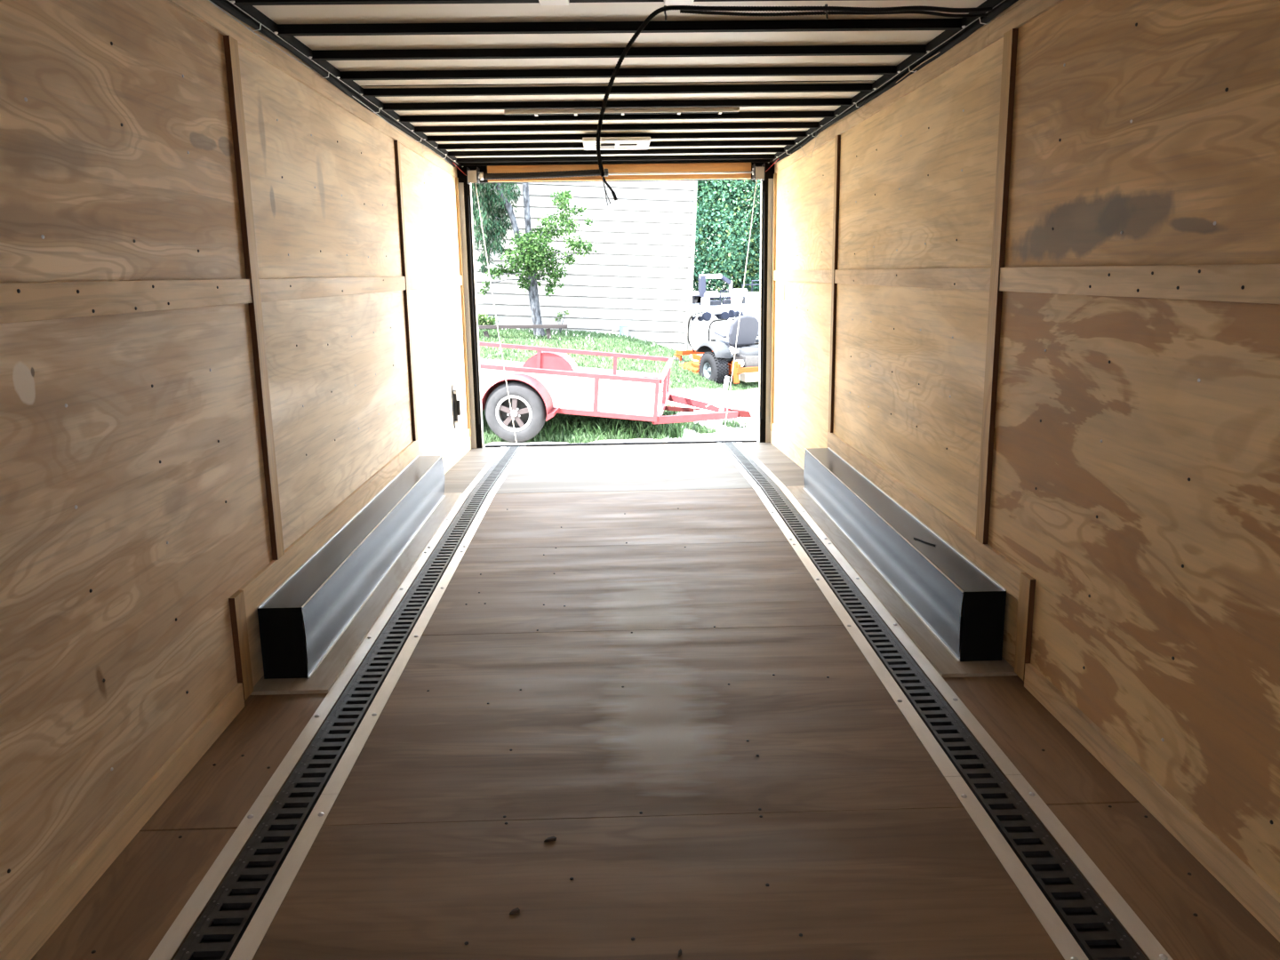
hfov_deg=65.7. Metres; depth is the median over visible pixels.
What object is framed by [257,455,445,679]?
box
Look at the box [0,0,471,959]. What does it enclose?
wall
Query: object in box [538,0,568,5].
tab
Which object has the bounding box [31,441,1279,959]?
floor
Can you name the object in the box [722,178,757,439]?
cable
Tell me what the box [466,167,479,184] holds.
drum
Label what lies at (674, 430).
grass
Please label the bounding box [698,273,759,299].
bar
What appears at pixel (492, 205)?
tree
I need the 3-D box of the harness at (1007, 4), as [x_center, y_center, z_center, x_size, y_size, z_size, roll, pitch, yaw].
[1.109,-1.585,3.782,0.104,0.121,7.986,-1,12,-1]
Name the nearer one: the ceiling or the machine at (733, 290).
the ceiling
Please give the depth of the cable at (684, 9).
3.15 m
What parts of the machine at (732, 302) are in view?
seat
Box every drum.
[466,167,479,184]
[752,163,765,181]
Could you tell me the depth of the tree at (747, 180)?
41.36 m
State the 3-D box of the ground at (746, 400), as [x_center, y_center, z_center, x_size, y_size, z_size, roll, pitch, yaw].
[3.273,-8.205,42.380,69.000,2.380,70.900,-1,12,-1]
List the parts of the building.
corner trim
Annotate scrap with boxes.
[913,537,935,545]
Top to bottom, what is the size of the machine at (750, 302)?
1.117 m
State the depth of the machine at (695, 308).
29.96 m
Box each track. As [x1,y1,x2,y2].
[148,446,526,959]
[716,441,1173,959]
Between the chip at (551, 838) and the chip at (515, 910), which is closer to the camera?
the chip at (515, 910)
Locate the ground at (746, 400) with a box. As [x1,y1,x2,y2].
[478,280,759,446]
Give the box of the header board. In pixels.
[487,162,751,182]
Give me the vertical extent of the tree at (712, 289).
14.563 m
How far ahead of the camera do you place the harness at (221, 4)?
3.80 m
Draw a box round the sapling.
[554,310,569,333]
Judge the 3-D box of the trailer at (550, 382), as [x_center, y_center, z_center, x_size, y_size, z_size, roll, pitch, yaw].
[-0.925,-1.113,12.157,4.564,1.247,2.228,1,12,7]
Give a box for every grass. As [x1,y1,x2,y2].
[478,328,759,444]
[532,404,688,440]
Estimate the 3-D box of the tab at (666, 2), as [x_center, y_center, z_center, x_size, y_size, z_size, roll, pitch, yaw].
[0.119,-1.452,2.977,0.090,0.019,0.112,-1,12,-1]
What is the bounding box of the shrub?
[477,312,497,329]
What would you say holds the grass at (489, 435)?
on the ground at (746, 400)
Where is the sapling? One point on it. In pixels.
(560, 316)
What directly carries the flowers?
on the ground at (746, 400)
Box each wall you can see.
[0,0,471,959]
[769,0,1279,942]
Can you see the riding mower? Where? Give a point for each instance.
(716, 361)
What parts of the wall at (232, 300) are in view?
plywood panel, rail, plywood panel, plywood panel, rail, rail, plywood panel, plywood panel, rail, plywood panel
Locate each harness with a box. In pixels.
[208,0,465,175]
[765,0,1026,171]
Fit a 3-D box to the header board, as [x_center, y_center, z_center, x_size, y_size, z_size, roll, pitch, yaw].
[-0.157,-2.376,7.652,2.030,0.117,0.044,-1,12,-1]
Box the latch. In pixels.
[451,384,460,428]
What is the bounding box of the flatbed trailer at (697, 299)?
[692,290,718,303]
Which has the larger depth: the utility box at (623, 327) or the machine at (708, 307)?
the machine at (708, 307)
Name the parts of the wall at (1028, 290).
rail, plywood panel, plywood panel, plywood panel, rail, plywood panel, rail, plywood panel, rail, plywood panel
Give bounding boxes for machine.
[691,304,703,320]
[692,295,711,318]
[699,290,729,320]
[714,290,741,318]
[729,280,759,315]
[735,283,759,317]
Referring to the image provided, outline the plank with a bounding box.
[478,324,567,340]
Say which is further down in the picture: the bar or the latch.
the latch
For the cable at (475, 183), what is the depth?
8.50 m
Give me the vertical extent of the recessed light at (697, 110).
0.026 m
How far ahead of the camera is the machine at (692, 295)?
31.21 m
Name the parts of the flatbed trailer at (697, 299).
rub rail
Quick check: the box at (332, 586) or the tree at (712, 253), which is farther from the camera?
the tree at (712, 253)
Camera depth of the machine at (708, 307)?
30.15 m
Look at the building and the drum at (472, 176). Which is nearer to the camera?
the drum at (472, 176)
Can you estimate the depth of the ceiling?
4.11 m
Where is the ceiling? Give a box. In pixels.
[223,0,1006,166]
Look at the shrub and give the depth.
17.98 m
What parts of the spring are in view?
rod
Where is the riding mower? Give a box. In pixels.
[672,311,759,385]
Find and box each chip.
[509,907,519,914]
[544,836,556,841]
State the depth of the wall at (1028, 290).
2.65 m
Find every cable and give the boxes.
[474,183,517,444]
[595,3,992,205]
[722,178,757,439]
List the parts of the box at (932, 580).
panel, panel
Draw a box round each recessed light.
[504,107,739,116]
[582,136,650,150]
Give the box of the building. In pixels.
[472,180,697,351]
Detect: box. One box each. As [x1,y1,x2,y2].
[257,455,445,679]
[612,323,629,335]
[803,447,1006,661]
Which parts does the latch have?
lever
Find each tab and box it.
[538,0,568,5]
[664,0,694,4]
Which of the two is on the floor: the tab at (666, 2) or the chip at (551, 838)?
the chip at (551, 838)
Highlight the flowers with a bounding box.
[480,328,684,385]
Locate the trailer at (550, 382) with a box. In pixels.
[479,341,751,442]
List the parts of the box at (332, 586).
panel, panel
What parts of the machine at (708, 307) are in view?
seat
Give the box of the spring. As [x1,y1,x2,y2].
[479,168,751,180]
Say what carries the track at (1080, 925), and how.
on the floor
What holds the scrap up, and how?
on the box at (932, 580)
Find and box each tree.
[471,183,520,276]
[479,182,597,336]
[692,179,760,300]
[693,180,759,290]
[695,180,759,290]
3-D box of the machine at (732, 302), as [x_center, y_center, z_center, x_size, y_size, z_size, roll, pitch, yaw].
[2.894,-5.618,31.616,0.779,0.838,0.720,9,16,40]
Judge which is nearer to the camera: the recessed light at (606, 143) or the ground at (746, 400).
the recessed light at (606, 143)
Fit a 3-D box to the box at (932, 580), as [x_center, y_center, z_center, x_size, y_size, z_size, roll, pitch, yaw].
[1.093,0.205,4.614,0.151,0.248,2.720,-1,12,-1]

